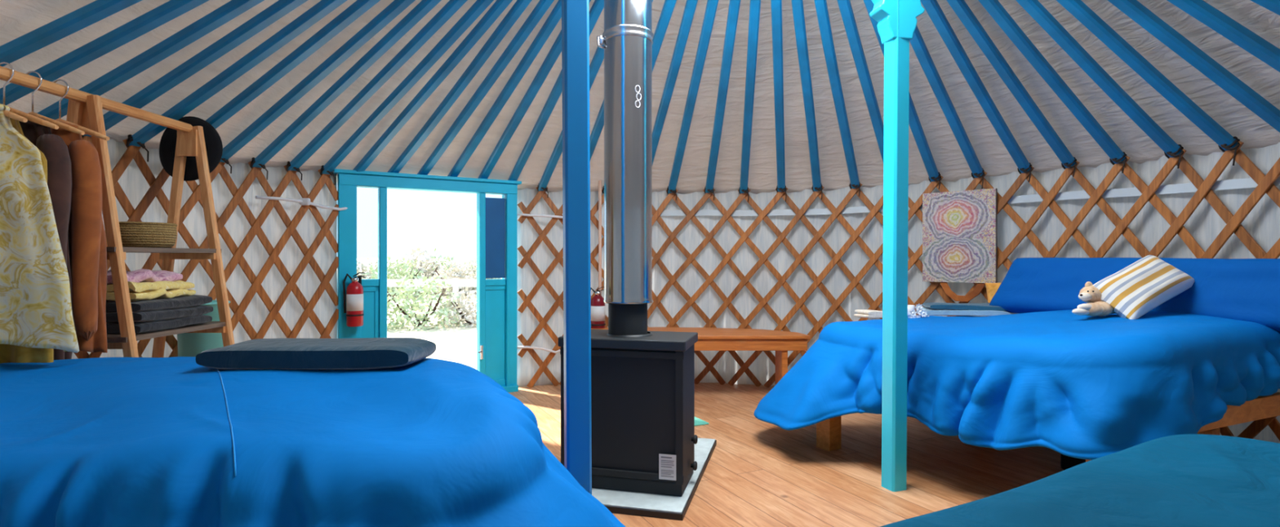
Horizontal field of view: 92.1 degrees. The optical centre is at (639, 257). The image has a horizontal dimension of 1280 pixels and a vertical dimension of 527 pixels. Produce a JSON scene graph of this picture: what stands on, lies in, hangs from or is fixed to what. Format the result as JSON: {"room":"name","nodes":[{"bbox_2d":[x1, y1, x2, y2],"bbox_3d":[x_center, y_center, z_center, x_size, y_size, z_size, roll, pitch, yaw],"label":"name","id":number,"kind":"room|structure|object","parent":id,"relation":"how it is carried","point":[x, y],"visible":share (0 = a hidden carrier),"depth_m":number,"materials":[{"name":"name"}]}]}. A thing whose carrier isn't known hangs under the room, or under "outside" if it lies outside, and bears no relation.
{"room":"traditional dwelling","nodes":[
{"label":"traditional dwelling","id":0,"kind":"room"},
{"bbox_2d":[71,139,337,359],"bbox_3d":[-2.502,0.190,2.271,0.966,1.820,4.390,0,0,-5],"label":"wall","id":1,"kind":"structure","parent":0,"point":[132,182],"depth_m":4.05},
{"bbox_2d":[73,135,338,359],"bbox_3d":[-2.627,0.221,3.377,0.251,1.778,2.346,0,0,18],"label":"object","id":2,"kind":"structure","parent":0,"point":[156,184],"depth_m":3.96,"materials":[{"name":"brown wood"}]},
{"bbox_2d":[0,0,142,66],"bbox_3d":[-1.587,-1.200,2.425,2.662,1.341,0.095,0,0,1],"label":"rib","id":3,"kind":"object","parent":2,"relation":"attached to","point":[88,15],"visible":1,"depth_m":2.41,"materials":[{"name":"blue paint"}]},
{"bbox_2d":[0,0,209,105],"bbox_3d":[-1.599,-1.210,2.595,2.616,1.321,0.094,0,0,4],"label":"rib","id":4,"kind":"object","parent":2,"relation":"attached to","point":[171,10],"visible":0.89,"depth_m":2.62,"materials":[{"name":"blue paint"}]},
{"bbox_2d":[36,0,264,119],"bbox_3d":[-1.593,-1.203,2.749,2.587,1.336,0.094,0,0,8],"label":"rib","id":5,"kind":"object","parent":2,"relation":"attached to","point":[232,9],"visible":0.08,"depth_m":2.81,"materials":[{"name":"blue paint"}]},
{"bbox_2d":[81,0,307,137],"bbox_3d":[-1.576,-1.209,2.892,2.562,1.323,0.094,0,0,12],"label":"rib","id":6,"kind":"object","parent":2,"relation":"attached to","point":[280,8],"visible":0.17,"depth_m":2.97,"materials":[{"name":"blue paint"}]},
{"bbox_2d":[125,0,347,162],"bbox_3d":[-1.549,-1.197,3.033,2.540,1.347,0.093,0,0,15],"label":"rib","id":7,"kind":"object","parent":2,"relation":"attached to","point":[322,8],"visible":1,"depth_m":3.14,"materials":[{"name":"blue paint"}]},
{"bbox_2d":[205,0,380,128],"bbox_3d":[-1.515,-1.192,3.168,2.514,1.357,0.093,0,0,19],"label":"rib","id":8,"kind":"object","parent":2,"relation":"attached to","point":[359,7],"visible":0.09,"depth_m":3.25,"materials":[{"name":"blue paint"}]},
{"bbox_2d":[255,195,347,210],"bbox_3d":[-2.295,-0.371,4.227,0.064,0.071,0.620,0,0,38],"label":"rope","id":9,"kind":"object","parent":2,"relation":"attached to","point":[303,202],"visible":1,"depth_m":4.21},
{"bbox_2d":[219,0,415,173],"bbox_3d":[-1.464,-1.194,3.327,2.485,1.353,0.092,0,0,23],"label":"rib","id":10,"kind":"object","parent":2,"relation":"attached to","point":[396,7],"visible":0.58,"depth_m":3.44,"materials":[{"name":"blue paint"}]},
{"bbox_2d":[250,0,441,179],"bbox_3d":[-1.400,-1.187,3.461,2.449,1.366,0.092,0,0,26],"label":"rib","id":11,"kind":"object","parent":2,"relation":"attached to","point":[424,7],"visible":1,"depth_m":3.58,"materials":[{"name":"blue paint"}]},
{"bbox_2d":[285,0,467,180],"bbox_3d":[-1.329,-1.197,3.598,2.421,1.347,0.092,0,0,30],"label":"rib","id":12,"kind":"object","parent":2,"relation":"attached to","point":[451,6],"visible":1,"depth_m":3.71,"materials":[{"name":"blue paint"}]},
{"bbox_2d":[320,0,493,185],"bbox_3d":[-1.241,-1.191,3.728,2.391,1.359,0.091,0,0,33],"label":"rib","id":13,"kind":"object","parent":2,"relation":"attached to","point":[479,6],"visible":1,"depth_m":3.83,"materials":[{"name":"blue paint"}]},
{"bbox_2d":[333,168,521,392],"bbox_3d":[-1.605,0.245,4.791,1.391,1.750,0.170,0,0,-31],"label":"door","id":14,"kind":"structure","parent":2,"relation":"in","point":[496,218],"depth_m":4.96,"materials":[{"name":"teal paint"}]},
{"bbox_2d":[342,272,366,327],"bbox_3d":[-2.029,0.298,4.407,0.136,0.384,0.129,0,0,40],"label":"fire extinguisher","id":15,"kind":"object","parent":14,"relation":"attached to","point":[353,301],"visible":1,"depth_m":4.37,"materials":[{"name":"red paint"}]},
{"bbox_2d":[353,0,512,172],"bbox_3d":[-1.161,-1.225,3.824,2.357,1.290,0.068,0,0,37],"label":"rib","id":16,"kind":"object","parent":14,"relation":"on","point":[499,6],"visible":0.93,"depth_m":3.90,"materials":[{"name":"blue paint"}]},
{"bbox_2d":[387,0,532,173],"bbox_3d":[-1.053,-1.225,3.933,2.315,1.290,0.072,0,0,41],"label":"rib","id":17,"kind":"object","parent":14,"relation":"on","point":[519,6],"visible":0.91,"depth_m":3.99,"materials":[{"name":"blue paint"}]},
{"bbox_2d":[417,0,554,174],"bbox_3d":[-0.939,-1.225,4.033,2.269,1.290,0.066,0,0,45],"label":"rib","id":18,"kind":"object","parent":14,"relation":"on","point":[542,6],"visible":0.91,"depth_m":4.07,"materials":[{"name":"blue paint"}]},
{"bbox_2d":[485,197,505,278],"bbox_3d":[-1.182,-0.158,5.034,0.164,0.654,0.010,0,0,-31],"label":"window blind","id":19,"kind":"object","parent":14,"relation":"attached to","point":[495,207],"depth_m":5.03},
{"bbox_2d":[447,0,561,177],"bbox_3d":[-0.816,-1.225,4.117,0.066,1.290,2.223,0,0,-41],"label":"rib","id":20,"kind":"object","parent":14,"relation":"on","point":[555,15],"visible":0.86,"depth_m":4.16,"materials":[{"name":"blue paint"}]},
{"bbox_2d":[477,0,591,178],"bbox_3d":[-0.682,-1.222,4.196,0.067,1.295,2.171,0,0,-37],"label":"rib","id":21,"kind":"object","parent":14,"relation":"on","point":[555,51],"visible":0.73,"depth_m":4.35,"materials":[{"name":"blue paint"}]},
{"bbox_2d":[507,0,604,181],"bbox_3d":[-0.546,-1.220,4.268,0.069,1.299,2.132,0,0,-32],"label":"rib","id":22,"kind":"object","parent":14,"relation":"on","point":[597,6],"visible":0.68,"depth_m":4.48,"materials":[{"name":"blue paint"}]},
{"bbox_2d":[0,0,1279,194],"bbox_3d":[0.060,-1.223,2.430,6.256,1.455,6.195,0,0,-16],"label":"ceiling","id":23,"kind":"structure","parent":0,"point":[18,18],"depth_m":3.86,"materials":[{"name":"fabric"}]},
{"bbox_2d":[1249,0,1279,15],"bbox_3d":[2.134,-1.159,2.411,1.906,1.418,0.094,0,0,11],"label":"rib","id":24,"kind":"object","parent":23,"relation":"attached to","point":[1273,6],"visible":1,"depth_m":2.36,"materials":[{"name":"blue paint"}]},
{"bbox_2d":[516,185,883,386],"bbox_3d":[0.502,0.211,5.241,3.108,1.778,0.459,0,0,8],"label":"wall","id":25,"kind":"structure","parent":0,"point":[836,236],"depth_m":5.31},
{"bbox_2d":[516,346,559,353],"bbox_3d":[-0.847,0.779,5.205,0.409,0.075,0.028,0,0,-18],"label":"rope","id":26,"kind":"object","parent":25,"relation":"attached to","point":[519,347],"visible":0.8,"depth_m":5.20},
{"bbox_2d":[516,213,563,218],"bbox_3d":[-0.807,-0.352,5.214,0.541,0.041,0.031,0,0,-18],"label":"rope","id":27,"kind":"object","parent":25,"relation":"attached to","point":[517,214],"visible":0.59,"depth_m":5.20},
{"bbox_2d":[598,180,601,296],"bbox_3d":[-0.343,0.220,5.301,0.027,1.759,0.028,0,0,0],"label":"wooden pole","id":28,"kind":"object","parent":25,"relation":"attached to","point":[599,181],"visible":0.66,"depth_m":5.29,"materials":[{"name":"brown wood"}]},
{"bbox_2d":[508,382,1063,526],"bbox_3d":[0.083,1.160,2.453,6.182,0.120,6.131,0,0,0],"label":"floor","id":29,"kind":"structure","parent":0,"point":[757,473],"depth_m":3.18,"materials":[{"name":"brown wood"}]},
{"bbox_2d":[0,66,234,357],"bbox_3d":[-2.380,0.191,2.527,0.588,1.824,1.615,0,0,0],"label":"clothes rack","id":30,"kind":"object","parent":29,"relation":"on","point":[84,108],"visible":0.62,"depth_m":2.85,"materials":[{"name":"brown wood"}]},
{"bbox_2d":[3,110,27,122],"bbox_3d":[-2.410,-0.613,2.220,0.405,0.255,0.026,0,0,0],"label":"clothes hanger","id":31,"kind":"object","parent":30,"relation":"hanging from","point":[9,114],"visible":0.94,"depth_m":2.21,"materials":[{"name":"brown wood"}]},
{"bbox_2d":[0,103,79,353],"bbox_3d":[-2.358,-0.113,2.225,0.681,0.910,0.192,0,0,8],"label":"patterned shirt","id":32,"kind":"object","parent":31,"relation":"hanging from","point":[36,307],"visible":1,"depth_m":2.19,"materials":[{"name":"yellow fabric"}]},
{"bbox_2d":[0,62,58,129],"bbox_3d":[-2.410,-0.613,2.340,0.405,0.255,0.026,0,0,0],"label":"clothes hanger","id":33,"kind":"object","parent":30,"relation":"hanging from","point":[30,117],"visible":0.84,"depth_m":2.33,"materials":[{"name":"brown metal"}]},
{"bbox_2d":[0,111,53,363],"bbox_3d":[-2.446,-0.023,2.331,0.479,1.090,0.179,0,0,0],"label":"dress","id":34,"kind":"object","parent":33,"relation":"hanging from","point":[8,353],"visible":0.09,"depth_m":2.31,"materials":[{"name":"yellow fabric"}]},
{"bbox_2d":[25,71,84,135],"bbox_3d":[-2.410,-0.613,2.450,0.405,0.255,0.026,0,0,0],"label":"clothes hanger","id":35,"kind":"object","parent":30,"relation":"hanging from","point":[60,125],"visible":0.65,"depth_m":2.44,"materials":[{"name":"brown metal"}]},
{"bbox_2d":[18,117,75,359],"bbox_3d":[-2.430,-0.011,2.443,0.398,1.113,0.181,0,0,0],"label":"coat","id":36,"kind":"object","parent":35,"relation":"hanging from","point":[55,149],"visible":0.23,"depth_m":2.40,"materials":[{"name":"brown fabric"}]},
{"bbox_2d":[53,79,109,140],"bbox_3d":[-2.410,-0.613,2.565,0.405,0.255,0.026,0,0,0],"label":"clothes hanger","id":37,"kind":"object","parent":30,"relation":"hanging from","point":[87,131],"visible":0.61,"depth_m":2.56,"materials":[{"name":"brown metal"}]},
{"bbox_2d":[50,120,107,352],"bbox_3d":[-2.410,-0.082,2.554,0.399,0.971,0.174,0,0,0],"label":"jacket","id":38,"kind":"object","parent":37,"relation":"hanging from","point":[87,240],"visible":0.44,"depth_m":2.50,"materials":[{"name":"brown fabric"}]},
{"bbox_2d":[119,222,177,248],"bbox_3d":[-2.400,-0.106,2.980,0.268,0.119,0.268,0,0,0],"label":"seagrass basket","id":39,"kind":"object","parent":30,"relation":"on","point":[133,234],"visible":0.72,"depth_m":2.89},
{"bbox_2d":[106,294,213,333],"bbox_3d":[-2.400,0.271,2.980,0.364,0.161,0.462,0,0,0],"label":"folded towels","id":40,"kind":"object","parent":30,"relation":"on","point":[154,314],"visible":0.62,"depth_m":2.89,"materials":[{"name":"grey fabric"}]},
{"bbox_2d":[106,280,195,302],"bbox_3d":[-2.409,0.159,2.950,0.327,0.109,0.417,0,0,0],"label":"folded cloth","id":41,"kind":"object","parent":40,"relation":"on","point":[138,291],"visible":0.6,"depth_m":2.88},
{"bbox_2d":[106,268,182,284],"bbox_3d":[-2.421,0.096,2.930,0.268,0.086,0.355,0,0,0],"label":"folded cloth","id":42,"kind":"object","parent":41,"relation":"on","point":[141,275],"visible":0.44,"depth_m":2.89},
{"bbox_2d":[106,247,221,253],"bbox_3d":[-2.405,-0.035,2.995,0.290,0.022,0.680,0,0,0],"label":"shelf","id":43,"kind":"object","parent":30,"relation":"attached to","point":[109,250],"depth_m":2.95,"materials":[{"name":"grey wood"}]},
{"bbox_2d":[106,321,225,342],"bbox_3d":[-2.405,0.355,2.995,0.390,0.022,0.680,0,0,0],"label":"shelf","id":44,"kind":"object","parent":30,"relation":"attached to","point":[132,337],"depth_m":2.86,"materials":[{"name":"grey wood"}]},
{"bbox_2d":[159,116,222,181],"bbox_3d":[-2.451,-0.591,3.401,0.322,0.356,0.144,0,0,0],"label":"hat","id":45,"kind":"object","parent":30,"relation":"hanging from","point":[214,146],"visible":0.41,"depth_m":3.36,"materials":[{"name":"fabric"}]},
{"bbox_2d":[177,300,230,356],"bbox_3d":[-2.480,0.675,3.500,0.266,0.850,0.266,0,0,0],"label":"bin","id":46,"kind":"object","parent":29,"relation":"on","point":[189,344],"visible":0.09,"depth_m":3.41,"materials":[{"name":"plastic"}]},
{"bbox_2d":[561,0,591,494],"bbox_3d":[-0.262,-0.352,2.450,0.220,2.905,0.160,0,0,0],"label":"post","id":47,"kind":"object","parent":29,"relation":"on","point":[575,13],"visible":1,"depth_m":2.40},
{"bbox_2d":[591,438,716,520],"bbox_3d":[-0.005,1.084,3.189,0.660,0.032,1.090,0,0,14],"label":"hearth slab","id":48,"kind":"object","parent":29,"relation":"on","point":[619,502],"visible":0.39,"depth_m":2.73,"materials":[{"name":"stone"}]},
{"bbox_2d":[558,328,697,497],"bbox_3d":[-0.039,0.715,2.970,0.624,0.706,0.350,0,0,14],"label":"stove","id":49,"kind":"object","parent":48,"relation":"on","point":[644,439],"visible":0.77,"depth_m":2.81,"materials":[{"name":"black metal"}]},
{"bbox_2d":[596,0,653,335],"bbox_3d":[-0.058,-0.980,2.970,0.244,2.700,0.244,0,0,27],"label":"flue pipe","id":50,"kind":"object","parent":49,"relation":"on","point":[626,38],"visible":0.99,"depth_m":2.87,"materials":[{"name":"silver metal"}]},
{"bbox_2d":[591,327,810,384],"bbox_3d":[0.424,0.848,4.995,1.749,0.505,0.590,0,0,0],"label":"bench","id":51,"kind":"object","parent":29,"relation":"on","point":[708,339],"visible":0.38,"depth_m":4.72,"materials":[{"name":"brown wood"}]},
{"bbox_2d":[591,286,605,328],"bbox_3d":[-0.350,0.448,5.222,0.150,0.404,0.141,0,0,41],"label":"fire extinguisher","id":52,"kind":"object","parent":51,"relation":"on","point":[597,305],"visible":0.68,"depth_m":5.18,"materials":[{"name":"red paint"}]},
{"bbox_2d":[694,417,708,426],"bbox_3d":[0.100,1.095,4.120,0.600,0.010,0.400,0,0,-26],"label":"floor mat","id":53,"kind":"object","parent":29,"relation":"on","point":[698,421],"visible":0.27,"depth_m":4.08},
{"bbox_2d":[869,0,924,492],"bbox_3d":[1.228,-0.350,2.951,0.501,2.900,0.102,0,0,-10],"label":"post","id":54,"kind":"object","parent":29,"relation":"on","point":[897,20],"visible":1,"depth_m":2.91,"materials":[{"name":"teal paint"}]},
{"bbox_2d":[816,391,1279,462],"bbox_3d":[1.952,0.843,3.146,1.308,0.515,1.605,0,0,-25],"label":"frame","id":55,"kind":"object","parent":29,"relation":"on","point":[828,432],"visible":0.15,"depth_m":2.60,"materials":[{"name":"brown wood"}]},
{"bbox_2d":[753,310,1279,460],"bbox_3d":[1.808,0.622,3.265,1.799,0.723,2.088,0,0,-27],"label":"duvet","id":56,"kind":"object","parent":55,"relation":"on","point":[1068,384],"visible":0.9,"depth_m":2.56,"materials":[{"name":"blue fabric"}]},
{"bbox_2d":[853,309,882,318],"bbox_3d":[1.502,0.365,3.980,0.174,0.054,0.161,0,0,-11],"label":"cloth","id":57,"kind":"object","parent":56,"relation":"on","point":[860,313],"visible":0.78,"depth_m":3.91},
{"bbox_2d":[907,305,917,316],"bbox_3d":[1.710,0.341,3.917,0.081,0.075,0.072,0,0,38],"label":"cup","id":58,"kind":"object","parent":56,"relation":"on","point":[910,308],"visible":0.44,"depth_m":3.89,"materials":[{"name":"ceramic"}]},
{"bbox_2d":[907,303,928,318],"bbox_3d":[1.718,0.342,3.804,0.163,0.123,0.072,0,0,0],"label":"bunch","id":59,"kind":"object","parent":56,"relation":"on","point":[918,307],"visible":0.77,"depth_m":3.78,"materials":[{"name":"white plant"}]},
{"bbox_2d":[909,309,916,316],"bbox_3d":[1.690,0.345,3.827,0.050,0.050,0.020,0,0,0],"label":"flower","id":60,"kind":"object","parent":59,"relation":"on","point":[912,313],"depth_m":3.82,"materials":[{"name":"white plant"}]},
{"bbox_2d":[920,309,927,317],"bbox_3d":[1.732,0.341,3.777,0.048,0.048,0.020,0,0,0],"label":"flower","id":61,"kind":"object","parent":59,"relation":"on","point":[922,313],"depth_m":3.77,"materials":[{"name":"white plant"}]},
{"bbox_2d":[921,307,1010,315],"bbox_3d":[2.098,0.353,4.021,0.497,0.046,0.260,0,0,17],"label":"folded towel","id":62,"kind":"object","parent":56,"relation":"on","point":[931,312],"visible":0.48,"depth_m":3.91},
{"bbox_2d":[922,302,1006,311],"bbox_3d":[2.111,0.319,4.020,0.463,0.047,0.248,0,0,15],"label":"folded towel","id":63,"kind":"object","parent":62,"relation":"on","point":[978,306],"visible":0.81,"depth_m":3.92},
{"bbox_2d":[985,282,1001,302],"bbox_3d":[2.428,0.261,4.122,0.218,0.215,0.098,0,0,28],"label":"cushion","id":64,"kind":"object","parent":56,"relation":"on","point":[991,288],"visible":0.17,"depth_m":4.13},
{"bbox_2d":[989,257,1192,313],"bbox_3d":[2.503,0.175,3.544,0.245,0.348,1.042,0,0,-22],"label":"pillow","id":65,"kind":"object","parent":56,"relation":"on","point":[1030,285],"visible":0.58,"depth_m":3.60,"materials":[{"name":"blue fabric"}]},
{"bbox_2d":[1071,281,1115,316],"bbox_3d":[2.165,0.197,2.951,0.256,0.163,0.137,0,0,0],"label":"plush toy","id":66,"kind":"object","parent":56,"relation":"on","point":[1091,295],"visible":0.91,"depth_m":2.91,"materials":[{"name":"brown fabric"}]},
{"bbox_2d":[1092,255,1194,319],"bbox_3d":[2.417,0.142,2.980,0.534,0.309,0.213,0,0,-21],"label":"striped cushion","id":67,"kind":"object","parent":56,"relation":"on","point":[1141,286],"visible":0.95,"depth_m":2.91,"materials":[{"name":"fabric"}]},
{"bbox_2d":[1151,258,1279,333],"bbox_3d":[2.778,0.170,2.814,0.240,0.332,0.788,0,0,-15],"label":"pillow","id":68,"kind":"object","parent":56,"relation":"on","point":[1247,290],"visible":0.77,"depth_m":2.81,"materials":[{"name":"blue fabric"}]},
{"bbox_2d":[1060,453,1085,470],"bbox_3d":[2.400,0.950,3.120,0.360,0.290,0.340,0,0,-29],"label":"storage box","id":69,"kind":"object","parent":29,"relation":"on","point":[1066,462],"visible":0.08,"depth_m":3.14,"materials":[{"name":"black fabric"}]},
{"bbox_3d":[-1.367,0.890,1.971,1.938,0.420,0.913,0,0,0],"label":"frame","id":70,"kind":"object","parent":29,"relation":"on","visible":0},
{"bbox_3d":[-1.369,0.588,1.973,1.927,0.175,0.875,0,0,0],"label":"mattress","id":71,"kind":"object","parent":70,"relation":"on","visible":0},
{"bbox_2d":[0,356,626,526],"bbox_3d":[-1.292,0.704,1.932,2.818,0.644,1.676,0,0,0],"label":"duvet","id":72,"kind":"object","parent":71,"relation":"on","point":[175,442],"visible":0.96,"depth_m":1.56,"materials":[{"name":"blue fabric"}]},
{"bbox_2d":[195,337,435,369],"bbox_3d":[-1.166,0.351,2.270,0.745,0.087,0.297,0,0,0],"label":"folded blanket","id":73,"kind":"object","parent":72,"relation":"on","point":[358,353],"visible":1,"depth_m":2.13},
{"bbox_2d":[516,141,1279,440],"bbox_3d":[1.533,0.246,3.976,5.412,1.730,1.738,0,0,43],"label":"wall","id":74,"kind":"structure","parent":0,"point":[1265,183],"depth_m":4.93,"materials":[{"name":"brown wood"}]},
{"bbox_2d":[537,44,604,198],"bbox_3d":[-0.368,-1.186,4.337,0.089,1.367,2.083,0,0,-27],"label":"rib","id":75,"kind":"object","parent":74,"relation":"attached to","point":[598,57],"visible":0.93,"depth_m":4.81,"materials":[{"name":"blue paint"}]},
{"bbox_2d":[589,0,653,159],"bbox_3d":[-0.184,-1.183,4.394,0.088,1.373,2.049,0,0,-23],"label":"rib","id":76,"kind":"object","parent":74,"relation":"attached to","point":[599,123],"visible":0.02,"depth_m":4.70,"materials":[{"name":"blue paint"}]},
{"bbox_2d":[602,0,676,193],"bbox_3d":[0.011,-1.178,4.436,0.088,1.382,2.014,0,0,-18],"label":"rib","id":77,"kind":"object","parent":74,"relation":"attached to","point":[668,6],"visible":0.2,"depth_m":3.98,"materials":[{"name":"blue paint"}]},
{"bbox_2d":[652,0,697,164],"bbox_3d":[0.209,-1.172,4.455,0.088,1.394,1.974,0,0,-12],"label":"rib","id":78,"kind":"object","parent":74,"relation":"attached to","point":[691,5],"visible":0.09,"depth_m":4.28,"materials":[{"name":"blue paint"}]},
{"bbox_2d":[666,0,718,200],"bbox_3d":[0.389,-1.182,4.452,0.087,1.373,1.947,0,0,-7],"label":"rib","id":79,"kind":"object","parent":74,"relation":"attached to","point":[712,5],"visible":1,"depth_m":4.42,"materials":[{"name":"blue paint"}]},
{"bbox_2d":[704,0,740,199],"bbox_3d":[0.599,-1.181,4.426,0.088,1.376,1.907,0,0,0],"label":"rib","id":80,"kind":"object","parent":74,"relation":"attached to","point":[734,5],"visible":1,"depth_m":4.40,"materials":[{"name":"blue paint"}]},
{"bbox_2d":[738,0,760,202],"bbox_3d":[0.787,-1.170,4.381,0.088,1.398,1.871,0,0,6],"label":"rib","id":81,"kind":"object","parent":74,"relation":"attached to","point":[754,7],"visible":1,"depth_m":4.36,"materials":[{"name":"blue paint"}]},
{"bbox_2d":[770,0,786,202],"bbox_3d":[0.975,-1.165,4.315,0.088,1.407,1.840,0,0,14],"label":"rib","id":82,"kind":"object","parent":74,"relation":"attached to","point":[776,5],"visible":1,"depth_m":4.31,"materials":[{"name":"blue paint"}]},
{"bbox_2d":[791,0,822,199],"bbox_3d":[1.146,-1.168,4.231,0.088,1.401,1.813,0,0,20],"label":"rib","id":83,"kind":"object","parent":74,"relation":"attached to","point":[797,5],"visible":1,"depth_m":4.25,"materials":[{"name":"blue paint"}]},
{"bbox_2d":[813,0,860,196],"bbox_3d":[1.313,-1.173,4.133,0.089,1.391,1.789,0,0,27],"label":"rib","id":84,"kind":"object","parent":74,"relation":"attached to","point":[821,7],"visible":1,"depth_m":4.17,"materials":[{"name":"blue paint"}]},
{"bbox_2d":[836,0,884,161],"bbox_3d":[1.462,-1.167,4.018,0.090,1.403,1.782,0,0,34],"label":"rib","id":85,"kind":"object","parent":74,"relation":"attached to","point":[845,6],"visible":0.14,"depth_m":3.97,"materials":[{"name":"blue paint"}]},
{"bbox_2d":[863,0,941,189],"bbox_3d":[1.607,-1.183,3.886,0.090,1.370,1.778,0,0,41],"label":"rib","id":86,"kind":"object","parent":74,"relation":"attached to","point":[914,123],"visible":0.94,"depth_m":4.24,"materials":[{"name":"blue paint"}]},
{"bbox_2d":[909,26,984,189],"bbox_3d":[1.735,-1.171,3.742,1.774,1.394,0.090,0,0,-42],"label":"rib","id":87,"kind":"object","parent":74,"relation":"attached to","point":[917,43],"visible":0.95,"depth_m":3.92,"materials":[{"name":"blue paint"}]},
{"bbox_2d":[652,175,1279,216],"bbox_3d":[1.940,-0.375,3.906,1.258,0.080,4.881,0,0,-39],"label":"band","id":88,"kind":"object","parent":74,"relation":"attached to","point":[1246,183],"visible":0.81,"depth_m":3.89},
{"bbox_2d":[920,0,1032,182],"bbox_3d":[1.847,-1.180,3.585,1.775,1.378,0.091,0,0,-35],"label":"rib","id":89,"kind":"object","parent":74,"relation":"attached to","point":[933,9],"visible":1,"depth_m":3.69,"materials":[{"name":"blue paint"}]},
{"bbox_2d":[946,0,1077,177],"bbox_3d":[1.930,-1.182,3.443,1.781,1.373,0.092,0,0,-28],"label":"rib","id":90,"kind":"object","parent":74,"relation":"attached to","point":[960,7],"visible":1,"depth_m":3.54,"materials":[{"name":"blue paint"}]},
{"bbox_2d":[977,0,1127,173],"bbox_3d":[2.002,-1.177,3.285,1.792,1.383,0.092,0,0,-22],"label":"rib","id":91,"kind":"object","parent":74,"relation":"attached to","point":[994,8],"visible":1,"depth_m":3.38,"materials":[{"name":"blue paint"}]},
{"bbox_2d":[1015,0,1183,168],"bbox_3d":[2.061,-1.172,3.115,1.804,1.393,0.093,0,0,-15],"label":"rib","id":92,"kind":"object","parent":74,"relation":"attached to","point":[1034,8],"visible":1,"depth_m":3.20,"materials":[{"name":"blue paint"}]},
{"bbox_2d":[1056,0,1239,165],"bbox_3d":[2.100,-1.162,2.953,1.828,1.413,0.093,0,0,-10],"label":"rib","id":93,"kind":"object","parent":74,"relation":"attached to","point":[1078,9],"visible":1,"depth_m":3.01,"materials":[{"name":"blue paint"}]},
{"bbox_2d":[1107,0,1279,133],"bbox_3d":[2.126,-1.169,2.768,1.847,1.400,0.093,0,0,-4],"label":"rib","id":94,"kind":"object","parent":74,"relation":"attached to","point":[1135,10],"visible":1,"depth_m":2.78,"materials":[{"name":"blue paint"}]},
{"bbox_2d":[1166,0,1279,72],"bbox_3d":[2.138,-1.160,2.593,1.872,1.416,0.094,0,0,3],"label":"rib","id":95,"kind":"object","parent":74,"relation":"attached to","point":[1202,11],"visible":1,"depth_m":2.56,"materials":[{"name":"blue paint"}]},
{"bbox_2d":[907,142,1279,443],"bbox_3d":[2.741,0.217,2.958,0.734,1.765,3.906,0,0,-11],"label":"wall","id":96,"kind":"structure","parent":0,"point":[1262,223],"depth_m":3.64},
{"bbox_2d":[922,188,997,283],"bbox_3d":[2.265,-0.147,4.391,0.032,0.648,0.490,0,0,-43],"label":"painting","id":97,"kind":"object","parent":96,"relation":"attached to","point":[960,228],"visible":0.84,"depth_m":4.37,"materials":[{"name":"fabric"}]},
{"bbox_2d":[939,282,985,302],"bbox_3d":[2.281,0.234,4.368,0.021,0.157,0.310,0,0,-43],"label":"strap","id":98,"kind":"object","parent":96,"relation":"hanging from","point":[978,289],"visible":0.98,"depth_m":4.36,"materials":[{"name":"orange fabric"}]},
{"label":"outside","id":99,"kind":"structure","parent":0,"visible":0},
{"bbox_2d":[356,257,502,369],"bbox_3d":[0.000,0.681,51.000,120.000,1.191,118.000,0,0,0],"label":"ground","id":100,"kind":"structure","parent":99,"point":[459,345],"depth_m":9.86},
{"bbox_2d":[356,257,389,279],"bbox_3d":[-9.462,0.605,21.575,1.904,1.338,1.856,0,0,0],"label":"bush","id":101,"kind":"object","parent":100,"relation":"on","point":[358,268],"visible":0.1,"depth_m":21.33,"materials":[{"name":"green plant"}]},
{"bbox_2d":[374,278,409,329],"bbox_3d":[-4.895,0.819,10.623,1.653,0.960,1.686,0,0,-39],"label":"bush","id":102,"kind":"object","parent":100,"relation":"on","point":[401,306],"visible":0.08,"depth_m":10.72,"materials":[{"name":"green plant"}]},
{"bbox_2d":[362,255,427,297],"bbox_3d":[-7.452,0.591,19.022,1.966,1.328,1.836,0,0,23],"label":"bush","id":103,"kind":"object","parent":100,"relation":"on","point":[391,274],"visible":0.38,"depth_m":18.76,"materials":[{"name":"green plant"}]},
{"bbox_2d":[391,247,446,295],"bbox_3d":[-7.296,0.461,20.267,1.950,1.592,1.938,0,0,0],"label":"bush","id":104,"kind":"object","parent":100,"relation":"on","point":[429,273],"visible":0.29,"depth_m":20.07,"materials":[{"name":"green plant"}]},
{"bbox_2d":[386,271,467,331],"bbox_3d":[-3.886,0.771,10.957,1.555,1.062,1.599,0,0,-24],"label":"bush","id":105,"kind":"object","parent":100,"relation":"on","point":[424,319],"visible":0.85,"depth_m":10.83,"materials":[{"name":"green plant"}]},
{"bbox_2d":[386,278,476,304],"bbox_3d":[-5.600,0.865,14.035,9.000,0.770,0.130,0,0,0],"label":"fence","id":106,"kind":"object","parent":100,"relation":"on","point":[455,283],"visible":0.17,"depth_m":13.97,"materials":[{"name":"white paint"}]},
{"bbox_2d":[420,248,461,288],"bbox_3d":[-7.005,0.459,21.518,1.948,1.606,1.922,0,0,0],"label":"bush","id":107,"kind":"object","parent":100,"relation":"on","point":[442,263],"visible":0.08,"depth_m":21.52,"materials":[{"name":"green plant"}]},
{"bbox_2d":[426,257,476,297],"bbox_3d":[-5.608,0.638,19.049,2.051,1.272,1.984,0,0,0],"label":"bush","id":108,"kind":"object","parent":100,"relation":"on","point":[456,273],"visible":0.45,"depth_m":18.76,"materials":[{"name":"green plant"}]},
{"bbox_2d":[436,285,476,328],"bbox_3d":[-3.099,0.912,11.395,1.394,0.792,1.356,0,0,0],"label":"bush","id":109,"kind":"object","parent":100,"relation":"on","point":[472,320],"visible":0.5,"depth_m":11.11,"materials":[{"name":"green plant"}]},
{"bbox_3d":[1.216,0.603,0.845,1.907,0.145,1.638,0,0,0],"label":"mattress","id":110,"kind":"object","parent":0,"visible":0},
{"bbox_2d":[879,434,1279,526],"bbox_3d":[1.213,0.719,0.826,1.941,0.496,1.498,0,0,-30],"label":"blanket","id":111,"kind":"object","parent":110,"relation":"on","point":[1184,480],"visible":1,"depth_m":1.27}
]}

